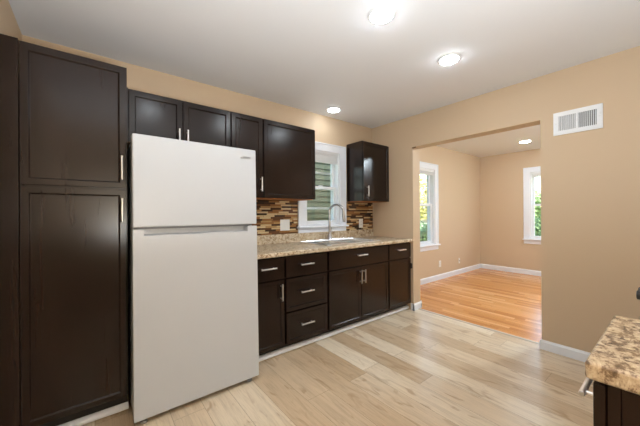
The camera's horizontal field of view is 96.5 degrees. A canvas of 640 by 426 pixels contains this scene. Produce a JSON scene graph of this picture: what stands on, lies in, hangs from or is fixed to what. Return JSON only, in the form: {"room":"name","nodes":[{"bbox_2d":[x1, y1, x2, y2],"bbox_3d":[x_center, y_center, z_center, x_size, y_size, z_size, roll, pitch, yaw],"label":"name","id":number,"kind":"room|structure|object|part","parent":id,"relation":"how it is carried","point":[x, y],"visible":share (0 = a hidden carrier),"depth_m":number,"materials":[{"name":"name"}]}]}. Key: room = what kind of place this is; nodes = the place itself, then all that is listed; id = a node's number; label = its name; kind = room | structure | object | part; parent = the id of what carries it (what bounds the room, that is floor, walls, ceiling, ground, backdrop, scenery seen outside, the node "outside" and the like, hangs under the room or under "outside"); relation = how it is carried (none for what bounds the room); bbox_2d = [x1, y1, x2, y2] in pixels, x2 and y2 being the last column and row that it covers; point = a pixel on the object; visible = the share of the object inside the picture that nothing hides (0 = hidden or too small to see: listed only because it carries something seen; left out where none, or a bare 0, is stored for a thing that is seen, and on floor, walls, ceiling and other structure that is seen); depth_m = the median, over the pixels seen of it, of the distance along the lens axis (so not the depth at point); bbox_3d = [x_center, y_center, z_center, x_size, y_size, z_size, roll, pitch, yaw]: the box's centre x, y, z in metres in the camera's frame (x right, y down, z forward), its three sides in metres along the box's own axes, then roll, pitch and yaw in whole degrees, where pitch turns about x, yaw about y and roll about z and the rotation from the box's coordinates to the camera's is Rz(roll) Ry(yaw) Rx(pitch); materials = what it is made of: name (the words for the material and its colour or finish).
{"room":"kitchen","nodes":[
{"label":"kitchen","id":0,"kind":"room"},
{"bbox_2d":[0,0,21,405],"bbox_3d":[-1.041,0.012,0.590,0.150,2.441,3.279,0,0,-38],"label":"wall","id":1,"kind":"structure","parent":0,"point":[9,26],"depth_m":1.62,"materials":[{"name":"paint"}]},
{"bbox_2d":[22,35,479,278],"bbox_3d":[0.667,0.006,4.133,7.229,2.441,0.150,0,0,-38],"label":"wall","id":2,"kind":"structure","parent":0,"point":[459,173],"depth_m":3.94,"materials":[{"name":"paint"}]},
{"bbox_2d":[127,88,229,148],"bbox_3d":[-1.169,-0.702,2.367,0.778,0.392,0.340,0,0,-38],"label":"upper cabinet","id":3,"kind":"object","parent":2,"relation":"attached to","point":[147,113],"visible":0.59,"depth_m":2.23,"materials":[{"name":"brown wood"}]},
{"bbox_3d":[-1.236,-0.698,2.160,0.352,0.376,0.020,0,0,-38],"label":"door","id":4,"kind":"part","parent":3,"relation":"part of","materials":[{"name":"brown wood"}]},
{"bbox_3d":[-0.941,-0.700,2.393,0.380,0.376,0.020,0,0,-38],"label":"door","id":5,"kind":"part","parent":3,"relation":"part of","materials":[{"name":"brown wood"}]},
{"bbox_2d":[230,111,262,198],"bbox_3d":[-0.738,-0.520,2.708,0.312,0.762,0.340,0,0,-38],"label":"upper cabinet","id":6,"kind":"object","parent":2,"relation":"attached to","point":[245,130],"visible":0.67,"depth_m":2.63,"materials":[{"name":"brown wood"}]},
{"bbox_2d":[256,119,314,200],"bbox_3d":[-0.384,-0.521,3.014,0.617,0.762,0.301,0,0,-38],"label":"upper cabinet","id":7,"kind":"object","parent":2,"relation":"attached to","point":[288,151],"visible":0.88,"depth_m":2.88,"materials":[{"name":"brown wood"}]},
{"bbox_2d":[252,200,372,234],"bbox_3d":[-0.095,0.045,3.428,2.172,0.373,0.007,0,0,-38],"label":"tile backsplash","id":8,"kind":"structure","parent":2,"relation":"attached to","point":[269,213],"depth_m":3.21,"materials":[{"name":"tile"}]},
{"bbox_2d":[280,219,289,230],"bbox_3d":[-0.390,0.134,3.184,0.122,0.124,0.008,0,0,-38],"label":"wall outlet","id":9,"kind":"object","parent":8,"relation":"attached to","point":[284,223],"visible":1,"depth_m":3.18,"materials":[{"name":"white plastic"}]},
{"bbox_2d":[359,219,362,227],"bbox_3d":[0.566,0.142,3.941,0.075,0.120,0.008,0,0,-38],"label":"wall outlet","id":10,"kind":"object","parent":8,"relation":"attached to","point":[360,220],"visible":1,"depth_m":3.94,"materials":[{"name":"white plastic"}]},
{"bbox_2d":[257,229,372,244],"bbox_3d":[-0.092,0.281,3.420,2.178,0.098,0.019,0,0,-38],"label":"backsplash","id":11,"kind":"structure","parent":2,"relation":"attached to","point":[294,237],"depth_m":3.36,"materials":[{"name":"stone"}]},
{"bbox_2d":[297,141,348,232],"bbox_3d":[0.012,-0.306,3.568,0.785,1.117,0.185,0,0,-38],"label":"window","id":12,"kind":"structure","parent":2,"relation":"in","point":[337,173],"depth_m":3.70,"materials":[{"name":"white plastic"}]},
{"bbox_3d":[-0.036,-0.303,3.628,0.509,0.887,0.014,0,0,-38],"label":"storm frame","id":13,"kind":"part","parent":12,"relation":"part of","materials":[{"name":"white plastic"}]},
{"bbox_3d":[0.003,-0.096,3.580,0.509,0.474,0.028,0,0,-38],"label":"sash","id":14,"kind":"part","parent":12,"relation":"part of","materials":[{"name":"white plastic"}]},
{"bbox_3d":[-0.020,-0.522,3.607,0.509,0.450,0.028,0,0,-38],"label":"sash","id":15,"kind":"part","parent":12,"relation":"part of","materials":[{"name":"white plastic"}]},
{"bbox_2d":[315,152,337,164],"bbox_3d":[0.023,-0.684,3.552,0.503,0.125,0.035,0,0,-38],"label":"window blind","id":16,"kind":"object","parent":12,"relation":"attached to","point":[319,157],"visible":0.66,"depth_m":3.58,"materials":[{"name":"white plastic"}]},
{"bbox_3d":[0.023,-0.637,3.553,0.499,0.018,0.028,0,0,-38],"label":"rail","id":17,"kind":"part","parent":16,"relation":"part of","materials":[{"name":"white plastic"}]},
{"bbox_2d":[347,141,388,202],"bbox_3d":[0.657,-0.527,3.815,0.506,0.762,0.340,0,0,-38],"label":"upper cabinet","id":18,"kind":"object","parent":2,"relation":"attached to","point":[367,162],"visible":1,"depth_m":3.69,"materials":[{"name":"brown wood"}]},
{"bbox_3d":[0.733,-0.523,3.720,0.496,0.746,0.020,0,0,-38],"label":"door","id":19,"kind":"part","parent":18,"relation":"part of","materials":[{"name":"brown wood"}]},
{"bbox_2d":[420,161,440,251],"bbox_3d":[1.771,-0.108,4.961,0.920,1.532,0.185,0,0,-38],"label":"window","id":20,"kind":"structure","parent":2,"relation":"in","point":[432,204],"depth_m":5.15,"materials":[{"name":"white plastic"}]},
{"bbox_3d":[1.762,0.193,4.973,0.644,0.709,0.028,0,0,-38],"label":"sash","id":21,"kind":"part","parent":20,"relation":"part of","materials":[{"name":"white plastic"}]},
{"bbox_2d":[420,169,432,175],"bbox_3d":[1.780,-0.712,4.945,0.638,0.088,0.035,0,0,-38],"label":"window blind","id":22,"kind":"object","parent":20,"relation":"attached to","point":[422,171],"visible":0.59,"depth_m":5.00,"materials":[{"name":"white plastic"}]},
{"bbox_3d":[1.738,-0.441,5.001,0.644,0.630,0.028,0,0,-38],"label":"sash","id":23,"kind":"part","parent":20,"relation":"part of","materials":[{"name":"white plastic"}]},
{"bbox_2d":[420,263,480,284],"bbox_3d":[2.227,1.171,5.258,3.396,0.095,0.014,0,0,-38],"label":"baseboard","id":24,"kind":"structure","parent":2,"relation":"attached to","point":[470,268],"depth_m":5.42,"materials":[{"name":"white wood"}]},
{"bbox_2d":[20,309,593,425],"bbox_3d":[0.377,1.286,1.707,3.749,0.120,3.579,0,0,-38],"label":"floor","id":25,"kind":"structure","parent":0,"point":[407,367],"depth_m":2.03,"materials":[{"name":"wood"}]},
{"bbox_2d":[0,34,127,425],"bbox_3d":[-1.576,0.170,1.821,0.536,2.134,0.682,0,0,-38],"label":"pantry cabinet","id":26,"kind":"object","parent":25,"relation":"on","point":[64,265],"visible":1,"depth_m":1.57,"materials":[{"name":"brown wood"}]},
{"bbox_3d":[-1.578,0.170,1.449,0.071,2.134,0.021,0,0,-38],"label":"filler panel","id":27,"kind":"part","parent":26,"relation":"part of","materials":[{"name":"brown wood"}]},
{"bbox_3d":[-1.372,-0.516,1.614,0.453,0.731,0.020,0,0,-38],"label":"door","id":28,"kind":"part","parent":26,"relation":"part of","materials":[{"name":"brown wood"}]},
{"bbox_3d":[-1.366,0.490,1.613,0.453,1.257,0.020,0,0,-38],"label":"door","id":29,"kind":"part","parent":26,"relation":"part of","materials":[{"name":"brown wood"}]},
{"bbox_2d":[58,401,128,425],"bbox_3d":[-1.387,1.213,1.650,0.466,0.047,0.028,0,0,-38],"label":"trim","id":30,"kind":"structure","parent":26,"relation":"attached to","point":[95,416],"depth_m":1.70,"materials":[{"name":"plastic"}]},
{"bbox_3d":[-1.192,-0.272,1.718,0.013,0.145,0.039,0,0,-38],"label":"handle","id":31,"kind":"part","parent":26,"relation":"part of","materials":[{"name":"silver metal"}]},
{"bbox_3d":[-1.191,-0.018,1.718,0.013,0.145,0.039,0,0,-38],"label":"handle","id":32,"kind":"part","parent":26,"relation":"part of","materials":[{"name":"silver metal"}]},
{"bbox_2d":[127,133,258,423],"bbox_3d":[-0.990,0.391,2.159,0.776,1.699,0.719,0,-1,-38],"label":"refrigerator","id":33,"kind":"object","parent":25,"relation":"on","point":[193,273],"visible":0.99,"depth_m":1.83,"materials":[{"name":"white metal"}]},
{"bbox_3d":[-0.799,-0.191,1.915,0.776,0.550,0.063,0,-1,-38],"label":"freezer door","id":34,"kind":"part","parent":33,"relation":"part of","materials":[{"name":"white metal"}]},
{"bbox_3d":[-0.784,0.647,1.901,0.776,1.101,0.063,0,-1,-38],"label":"door","id":35,"kind":"part","parent":33,"relation":"part of","materials":[{"name":"white metal"}]},
{"bbox_2d":[257,256,284,355],"bbox_3d":[-0.610,0.802,2.587,0.321,0.861,0.677,0,0,-38],"label":"base cabinet","id":36,"kind":"object","parent":25,"relation":"on","point":[271,315],"visible":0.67,"depth_m":2.37,"materials":[{"name":"brown wood"}]},
{"bbox_3d":[-0.432,0.471,2.360,0.307,0.176,0.020,0,0,-38],"label":"drawer","id":37,"kind":"part","parent":36,"relation":"part of","materials":[{"name":"brown wood"}]},
{"bbox_3d":[-0.321,0.671,2.410,0.013,0.140,0.039,0,0,-38],"label":"handle","id":38,"kind":"part","parent":36,"relation":"part of","materials":[{"name":"silver metal"}]},
{"bbox_2d":[282,252,326,347],"bbox_3d":[-0.295,0.800,2.836,0.479,0.861,0.677,0,0,-38],"label":"base cabinet","id":39,"kind":"object","parent":25,"relation":"on","point":[305,275],"visible":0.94,"depth_m":2.59,"materials":[{"name":"brown wood"}]},
{"bbox_3d":[-0.114,1.003,2.609,0.459,0.270,0.020,0,0,-38],"label":"drawer","id":40,"kind":"part","parent":39,"relation":"part of","materials":[{"name":"brown wood"}]},
{"bbox_3d":[-0.116,0.714,2.609,0.459,0.284,0.020,0,0,-38],"label":"drawer","id":41,"kind":"part","parent":39,"relation":"part of","materials":[{"name":"brown wood"}]},
{"bbox_3d":[-0.117,0.470,2.610,0.459,0.176,0.020,0,0,-38],"label":"drawer","id":42,"kind":"part","parent":39,"relation":"part of","materials":[{"name":"brown wood"}]},
{"bbox_2d":[324,245,388,332],"bbox_3d":[0.257,0.798,3.274,0.926,0.861,0.677,0,0,-38],"label":"base cabinet","id":43,"kind":"object","parent":25,"relation":"on","point":[357,278],"visible":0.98,"depth_m":2.99,"materials":[{"name":"brown wood"}]},
{"bbox_2d":[259,305,408,361],"bbox_3d":[0.273,1.204,2.967,2.173,0.047,0.028,0,0,-38],"label":"trim","id":44,"kind":"structure","parent":43,"relation":"attached to","point":[348,327],"depth_m":2.79,"materials":[{"name":"plastic"}]},
{"bbox_2d":[257,229,412,258],"bbox_3d":[0.108,0.299,3.167,2.178,0.136,0.665,0,0,-38],"label":"countertop","id":45,"kind":"structure","parent":43,"relation":"on","point":[277,245],"depth_m":3.08,"materials":[{"name":"stone"}]},
{"bbox_2d":[327,204,345,239],"bbox_3d":[0.203,0.106,3.457,0.230,0.436,0.100,0,0,20],"label":"kitchen faucet","id":46,"kind":"object","parent":45,"relation":"on","point":[333,205],"visible":1,"depth_m":3.45,"materials":[{"name":"silver metal"}]},
{"bbox_2d":[300,237,381,245],"bbox_3d":[0.242,0.410,3.287,0.830,0.182,0.525,0,0,-38],"label":"sink","id":47,"kind":"object","parent":45,"relation":"in","point":[338,241],"visible":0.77,"depth_m":3.35,"materials":[{"name":"silver metal"}]},
{"bbox_3d":[0.102,0.414,3.142,0.381,0.175,0.416,0,0,-38],"label":"bowl","id":48,"kind":"part","parent":47,"relation":"part of","materials":[{"name":"silver metal"}]},
{"bbox_3d":[0.415,0.413,3.389,0.381,0.175,0.416,0,0,-38],"label":"bowl","id":49,"kind":"part","parent":47,"relation":"part of","materials":[{"name":"silver metal"}]},
{"bbox_3d":[0.259,0.853,2.906,0.446,0.566,0.020,0,0,-38],"label":"door","id":50,"kind":"part","parent":43,"relation":"part of","materials":[{"name":"brown wood"}]},
{"bbox_3d":[0.615,0.851,3.188,0.446,0.566,0.020,0,0,-38],"label":"door","id":51,"kind":"part","parent":43,"relation":"part of","materials":[{"name":"brown wood"}]},
{"bbox_2d":[385,242,411,311],"bbox_3d":[0.795,0.795,3.701,0.444,0.861,0.677,0,0,-38],"label":"base cabinet","id":52,"kind":"object","parent":25,"relation":"on","point":[399,254],"visible":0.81,"depth_m":3.46,"materials":[{"name":"brown wood"}]},
{"bbox_3d":[0.971,0.464,3.473,0.422,0.176,0.020,0,0,-38],"label":"drawer","id":53,"kind":"part","parent":52,"relation":"part of","materials":[{"name":"brown wood"}]},
{"bbox_3d":[0.974,0.849,3.473,0.422,0.566,0.020,0,0,-38],"label":"door","id":54,"kind":"part","parent":52,"relation":"part of","materials":[{"name":"brown wood"}]},
{"bbox_2d":[419,308,538,343],"bbox_3d":[1.877,1.225,2.865,0.043,0.026,3.429,0,0,-38],"label":"threshold","id":55,"kind":"object","parent":25,"relation":"on","point":[419,308],"visible":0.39,"depth_m":3.02,"materials":[{"name":"brown wood"}]},
{"bbox_2d":[578,377,639,425],"bbox_3d":[0.963,0.791,0.523,0.424,0.860,0.689,0,0,-38],"label":"base cabinet","id":56,"kind":"object","parent":25,"relation":"on","point":[612,406],"visible":0.63,"depth_m":0.61,"materials":[{"name":"brown wood"}]},
{"bbox_3d":[0.713,0.448,0.742,0.145,0.013,0.039,0,0,-38],"label":"handle","id":57,"kind":"part","parent":56,"relation":"part of","materials":[{"name":"silver metal"}]},
{"bbox_3d":[0.775,0.448,0.754,0.420,0.148,0.020,0,0,-38],"label":"drawer","id":58,"kind":"part","parent":56,"relation":"part of","materials":[{"name":"brown wood"}]},
{"bbox_2d":[585,316,639,394],"bbox_3d":[0.961,0.291,0.507,0.448,0.140,0.661,0,0,-38],"label":"countertop","id":59,"kind":"structure","parent":56,"relation":"on","point":[614,361],"depth_m":0.64,"materials":[{"name":"stone"}]},
{"bbox_3d":[0.794,0.748,0.739,0.420,0.772,0.022,0,0,-38],"label":"frame","id":60,"kind":"part","parent":56,"relation":"part of","materials":[{"name":"brown wood"}]},
{"bbox_2d":[636,287,639,319],"bbox_3d":[1.440,0.751,0.884,0.762,0.934,0.643,0,0,-38],"label":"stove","id":61,"kind":"object","parent":25,"relation":"on","point":[638,290],"visible":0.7,"depth_m":1.26,"materials":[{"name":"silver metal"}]},
{"bbox_3d":[1.425,0.364,1.254,0.056,0.055,0.046,0,0,-38],"label":"knob","id":62,"kind":"part","parent":61,"relation":"part of","materials":[{"name":"black plastic"}]},
{"bbox_2d":[8,0,639,156],"bbox_3d":[1.783,-1.322,2.838,7.379,0.200,3.579,0,0,-38],"label":"ceiling","id":63,"kind":"structure","parent":0,"point":[314,56],"depth_m":2.04,"materials":[{"name":"paint"}]},
{"bbox_2d":[326,107,340,112],"bbox_3d":[0.160,-1.200,3.341,0.176,0.024,0.176,0,0,-38],"label":"recessed light","id":64,"kind":"object","parent":63,"relation":"in","point":[330,109],"visible":1,"depth_m":3.31,"materials":[{"name":"white plastic"}]},
{"bbox_2d":[367,4,396,24],"bbox_3d":[0.378,-1.203,1.749,0.176,0.024,0.176,0,0,-38],"label":"recessed light","id":65,"kind":"object","parent":63,"relation":"in","point":[384,13],"visible":1,"depth_m":1.72,"materials":[{"name":"white glass"}]},
{"bbox_2d":[437,53,460,64],"bbox_3d":[1.022,-1.206,2.259,0.176,0.024,0.176,0,0,-38],"label":"recessed light","id":66,"kind":"object","parent":63,"relation":"in","point":[451,58],"visible":1,"depth_m":2.23,"materials":[{"name":"white plastic"}]},
{"bbox_2d":[518,140,531,142],"bbox_3d":[3.516,-1.221,4.894,0.194,0.018,0.194,0,0,-38],"label":"recessed light","id":67,"kind":"object","parent":63,"relation":"in","point":[523,141],"visible":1,"depth_m":4.86,"materials":[{"name":"white plastic"}]},
{"bbox_2d":[420,268,541,341],"bbox_3d":[3.284,1.271,4.013,3.587,0.120,3.579,0,0,-38],"label":"floor","id":68,"kind":"structure","parent":0,"point":[503,301],"depth_m":3.98,"materials":[{"name":"brown wood"}]},
{"bbox_2d":[372,46,639,352],"bbox_3d":[1.833,-0.002,2.869,0.153,2.441,3.279,0,0,-38],"label":"wall","id":69,"kind":"structure","parent":0,"point":[590,179],"depth_m":2.39,"materials":[{"name":"paint"}]},
{"bbox_2d":[411,300,421,310],"bbox_3d":[1.032,1.177,3.886,0.181,0.095,0.680,0,0,-38],"label":"baseboard","id":70,"kind":"object","parent":69,"relation":"attached to","point":[415,306],"visible":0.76,"depth_m":3.60,"materials":[{"name":"white wood"}]},
{"bbox_2d":[539,339,589,361],"bbox_3d":[2.449,1.171,2.100,0.181,0.085,1.319,0,0,-38],"label":"baseboard","id":71,"kind":"structure","parent":69,"relation":"attached to","point":[566,351],"depth_m":2.43,"materials":[{"name":"white wood"}]},
{"bbox_2d":[553,103,602,135],"bbox_3d":[2.122,-0.766,2.359,0.020,0.195,0.309,0,0,-38],"label":"air vent","id":72,"kind":"object","parent":69,"relation":"in","point":[586,118],"visible":1,"depth_m":2.35,"materials":[{"name":"white plastic"}]},
{"bbox_2d":[480,149,540,270],"bbox_3d":[4.577,-0.016,5.141,0.150,2.441,3.429,0,0,-38],"label":"wall","id":73,"kind":"structure","parent":0,"point":[501,176],"depth_m":5.94,"materials":[{"name":"paint"}]},
{"bbox_2d":[481,264,540,275],"bbox_3d":[4.570,1.157,5.024,0.014,0.095,3.265,0,0,-38],"label":"baseboard","id":74,"kind":"structure","parent":73,"relation":"attached to","point":[486,266],"depth_m":5.84,"materials":[{"name":"white wood"}]},
{"bbox_2d":[522,166,540,244],"bbox_3d":[4.365,-0.145,5.347,0.185,1.497,0.935,0,0,-38],"label":"window","id":75,"kind":"structure","parent":73,"relation":"in","point":[529,204],"depth_m":5.60,"materials":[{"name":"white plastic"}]},
{"bbox_3d":[4.402,-0.456,5.379,0.028,0.640,0.659,0,0,-38],"label":"sash","id":76,"kind":"part","parent":75,"relation":"part of","materials":[{"name":"white plastic"}]},
{"bbox_2d":[531,173,540,177],"bbox_3d":[4.345,-0.732,5.335,0.035,0.088,0.653,0,0,-38],"label":"window blind","id":77,"kind":"object","parent":75,"relation":"attached to","point":[532,174],"visible":0.34,"depth_m":5.53,"materials":[{"name":"white plastic"}]},
{"bbox_3d":[4.379,0.160,5.357,0.028,0.664,0.659,0,0,-38],"label":"sash","id":78,"kind":"part","parent":75,"relation":"part of","materials":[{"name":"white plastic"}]},
{"label":"outside","id":79,"kind":"structure","parent":0,"visible":0},
{"bbox_3d":[-1.349,1.941,28.271,57.000,0.150,74.000,0,0,-38],"label":"lawn","id":80,"kind":"structure","parent":79,"visible":0},
{"bbox_2d":[307,162,330,220],"bbox_3d":[-1.507,-0.967,6.723,5.800,5.620,3.900,0,0,-38],"label":"neighbor house","id":81,"kind":"structure","parent":80,"relation":"on","point":[322,197],"depth_m":6.00,"materials":[{"name":"paint"}]},
{"bbox_2d":[420,174,426,236],"bbox_3d":[5.619,-0.617,14.484,3.610,4.899,2.705,0,0,20],"label":"tree","id":82,"kind":"object","parent":80,"relation":"on","point":[423,190],"visible":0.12,"depth_m":14.29,"materials":[{"name":"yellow plant"}]},
{"bbox_2d":[420,221,426,241],"bbox_3d":[3.818,1.056,10.232,1.043,1.564,1.040,0,0,3],"label":"tree","id":83,"kind":"object","parent":80,"relation":"on","point":[423,234],"visible":0.23,"depth_m":10.01,"materials":[{"name":"green plant"}]},
{"bbox_2d":[535,187,540,235],"bbox_3d":[12.372,0.099,16.408,2.713,3.658,3.083,0,0,-38],"label":"tree","id":84,"kind":"object","parent":80,"relation":"on","point":[538,198],"visible":0.1,"depth_m":16.24,"materials":[{"name":"green plant"}]},
{"bbox_2d":[535,214,540,235],"bbox_3d":[8.288,0.813,10.470,1.943,1.997,1.536,0,0,-38],"label":"tree","id":85,"kind":"object","parent":80,"relation":"on","point":[537,226],"visible":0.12,"depth_m":10.35,"materials":[{"name":"green plant"}]}
]}

